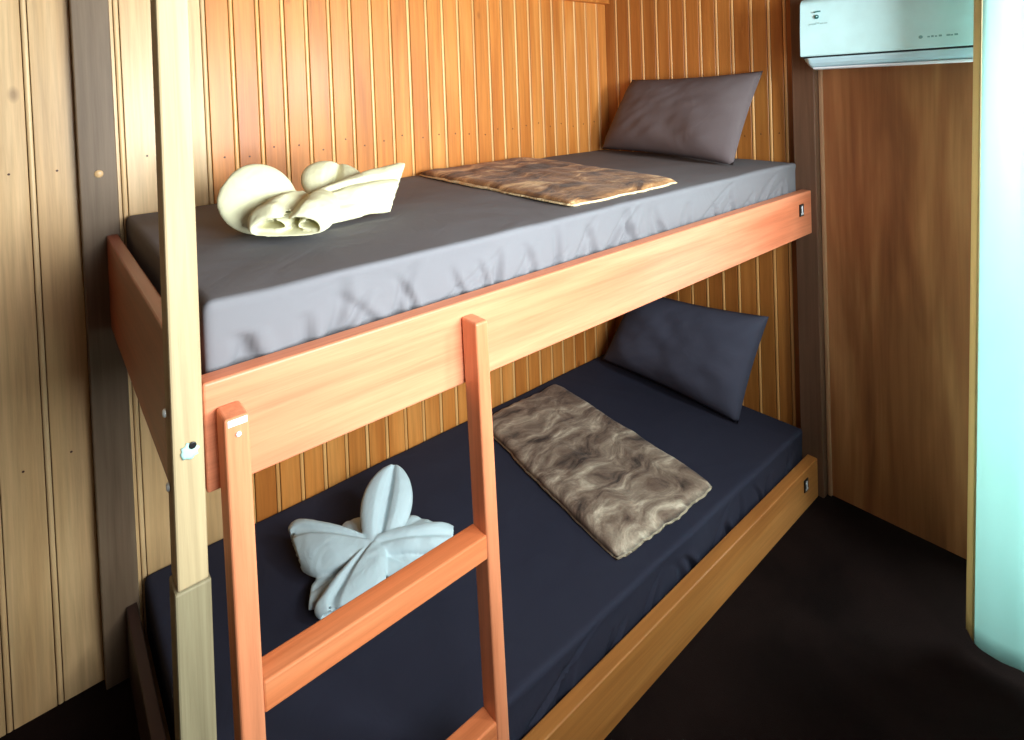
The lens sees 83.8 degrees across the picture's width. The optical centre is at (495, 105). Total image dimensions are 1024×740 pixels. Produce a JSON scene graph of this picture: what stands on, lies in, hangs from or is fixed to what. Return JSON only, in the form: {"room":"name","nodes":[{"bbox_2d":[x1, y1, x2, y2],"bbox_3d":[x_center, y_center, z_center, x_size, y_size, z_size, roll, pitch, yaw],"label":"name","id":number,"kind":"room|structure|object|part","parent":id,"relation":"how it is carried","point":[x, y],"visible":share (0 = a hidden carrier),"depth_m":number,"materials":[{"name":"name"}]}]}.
{"room":"dormitory","nodes":[
{"label":"dormitory","id":0,"kind":"room"},
{"bbox_2d":[0,0,614,737],"bbox_3d":[-0.690,0.454,1.834,3.274,2.050,0.101,-3,2,-39],"label":"wall","id":1,"kind":"structure","parent":0,"point":[287,86],"depth_m":1.65,"materials":[{"name":"brown wood"}]},
{"bbox_2d":[69,0,139,689],"bbox_3d":[-1.014,0.474,1.478,0.081,2.050,0.043,-3,2,-39],"label":"trim","id":2,"kind":"structure","parent":1,"relation":"attached to","point":[89,19],"depth_m":1.46,"materials":[{"name":"brown wood"}]},
{"bbox_2d":[564,0,608,4],"bbox_3d":[-0.707,-0.496,1.744,3.214,0.147,0.030,-3,2,-39],"label":"trim","id":3,"kind":"structure","parent":1,"relation":"attached to","point":[603,2],"depth_m":2.68,"materials":[{"name":"brown wood"}]},
{"bbox_2d":[0,494,1023,739],"bbox_3d":[0.004,1.523,1.008,3.414,0.100,2.245,-3,2,-39],"label":"floor","id":4,"kind":"structure","parent":0,"point":[852,626],"depth_m":1.46,"materials":[{"name":"carpet"}]},
{"bbox_2d":[216,314,508,739],"bbox_3d":[-0.173,0.940,0.919,0.449,1.081,0.073,-3,2,-39],"label":"ladder","id":5,"kind":"object","parent":4,"relation":"on","point":[259,682],"visible":1,"depth_m":0.89,"materials":[{"name":"orange wood"}]},
{"bbox_2d":[107,0,817,739],"bbox_3d":[0.057,0.429,1.738,2.032,2.050,0.984,-3,2,-39],"label":"bunk bed","id":6,"kind":"object","parent":4,"relation":"on","point":[298,399],"visible":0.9,"depth_m":1.00,"materials":[{"name":"brown wood"}]},
{"bbox_3d":[-0.702,0.450,1.127,0.025,0.240,0.900,-3,2,-39],"label":"foot rail","id":7,"kind":"part","parent":6,"relation":"part of","materials":[{"name":"brown wood"}]},
{"bbox_3d":[-0.667,1.399,1.149,0.025,0.190,0.900,-3,2,-39],"label":"foot rail","id":8,"kind":"part","parent":6,"relation":"part of","materials":[{"name":"brown wood"}]},
{"bbox_3d":[-0.411,0.468,0.754,0.062,2.050,0.044,-3,2,-39],"label":"post","id":9,"kind":"part","parent":6,"relation":"part of","materials":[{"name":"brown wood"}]},
{"bbox_2d":[126,150,795,374],"bbox_3d":[0.057,0.353,1.788,1.953,0.217,0.894,-3,2,-39],"label":"mattress","id":10,"kind":"object","parent":6,"relation":"on","point":[438,240],"visible":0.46,"depth_m":1.18,"materials":[{"name":"grey fabric"}]},
{"bbox_2d":[217,161,404,236],"bbox_3d":[-0.404,0.198,1.357,0.273,0.144,0.468,-2,1,24],"label":"folded towel","id":11,"kind":"object","parent":10,"relation":"on","point":[255,199],"visible":1,"depth_m":1.26,"materials":[{"name":"white fabric"}]},
{"bbox_2d":[419,157,676,205],"bbox_3d":[0.158,0.225,1.901,0.587,0.024,0.841,-3,2,-39],"label":"throw","id":12,"kind":"object","parent":10,"relation":"on","point":[552,181],"visible":1,"depth_m":1.73,"materials":[{"name":"brown fur"}]},
{"bbox_2d":[602,71,762,164],"bbox_3d":[0.701,0.040,2.350,0.240,0.331,0.716,-3,2,-39],"label":"pillow","id":13,"kind":"object","parent":10,"relation":"on","point":[703,118],"visible":1,"depth_m":2.21,"materials":[{"name":"grey fabric"}]},
{"bbox_2d":[145,354,801,739],"bbox_3d":[0.092,1.302,1.810,1.953,0.167,0.894,-3,2,-39],"label":"mattress","id":14,"kind":"object","parent":6,"relation":"on","point":[567,602],"visible":0.49,"depth_m":1.48,"materials":[{"name":"fabric"}]},
{"bbox_2d":[288,464,453,619],"bbox_3d":[-0.351,1.165,1.568,0.386,0.150,0.362,-3,2,-39],"label":"folded towel","id":15,"kind":"object","parent":14,"relation":"on","point":[347,560],"visible":0.9,"depth_m":1.52,"materials":[{"name":"white fabric"}]},
{"bbox_2d":[492,384,711,559],"bbox_3d":[0.299,1.189,1.986,0.449,0.032,0.826,-3,2,-31],"label":"throw","id":16,"kind":"object","parent":14,"relation":"on","point":[619,487],"visible":0.98,"depth_m":1.85,"materials":[{"name":"brown fur"}]},
{"bbox_2d":[602,297,768,423],"bbox_3d":[0.749,0.988,2.372,0.197,0.382,0.712,-3,2,-39],"label":"pillow","id":17,"kind":"object","parent":14,"relation":"on","point":[705,355],"visible":0.94,"depth_m":2.25,"materials":[{"name":"grey fabric"}]},
{"bbox_3d":[0.352,0.419,1.423,1.972,0.154,0.035,-3,2,-39],"label":"rail","id":18,"kind":"part","parent":6,"relation":"part of","materials":[{"name":"brown wood"}]},
{"bbox_3d":[0.387,1.379,1.444,1.972,0.140,0.035,-3,2,-39],"label":"rail","id":19,"kind":"part","parent":6,"relation":"part of","materials":[{"name":"brown wood"}]},
{"bbox_3d":[1.060,0.361,1.975,0.030,0.042,0.004,-3,2,-39],"label":"number plate","id":20,"kind":"part","parent":6,"relation":"part of","materials":[{"name":"silver metal"}]},
{"bbox_3d":[1.082,1.321,1.986,0.030,0.042,0.004,-3,2,-39],"label":"number plate","id":21,"kind":"part","parent":6,"relation":"part of","materials":[{"name":"silver metal"}]},
{"bbox_2d":[605,0,972,559],"bbox_3d":[1.260,0.378,2.014,0.101,2.050,2.205,-3,2,-39],"label":"wall","id":22,"kind":"structure","parent":0,"point":[898,139],"depth_m":1.94,"materials":[{"name":"brown wood"}]},
{"bbox_2d":[790,0,827,497],"bbox_3d":[1.131,0.382,2.061,0.042,2.050,0.076,-3,2,-39],"label":"trim","id":23,"kind":"structure","parent":22,"relation":"attached to","point":[805,95],"depth_m":2.05,"materials":[{"name":"brown wood"}]},
{"bbox_2d":[818,70,832,495],"bbox_3d":[1.171,0.381,2.035,0.012,2.050,0.013,-3,2,-39],"label":"trim","id":24,"kind":"structure","parent":22,"relation":"attached to","point":[820,72],"depth_m":2.04,"materials":[{"name":"brown wood"}]},
{"bbox_2d":[800,0,973,69],"bbox_3d":[1.347,-0.246,1.639,0.184,0.242,0.826,-3,2,-39],"label":"air conditioner","id":25,"kind":"object","parent":22,"relation":"attached to","point":[834,34],"visible":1,"depth_m":1.72,"materials":[{"name":"white plastic"}]},
{"bbox_3d":[-0.075,-0.625,0.960,3.414,0.100,2.245,-3,2,-39],"label":"ceiling","id":26,"kind":"structure","parent":0,"visible":0},
{"bbox_2d":[966,0,1023,671],"bbox_3d":[1.367,0.381,1.215,0.050,2.017,0.617,-3,2,-36],"label":"curtain","id":27,"kind":"object","parent":26,"relation":"hanging from","point":[995,508],"visible":1,"depth_m":1.41,"materials":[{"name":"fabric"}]}
]}

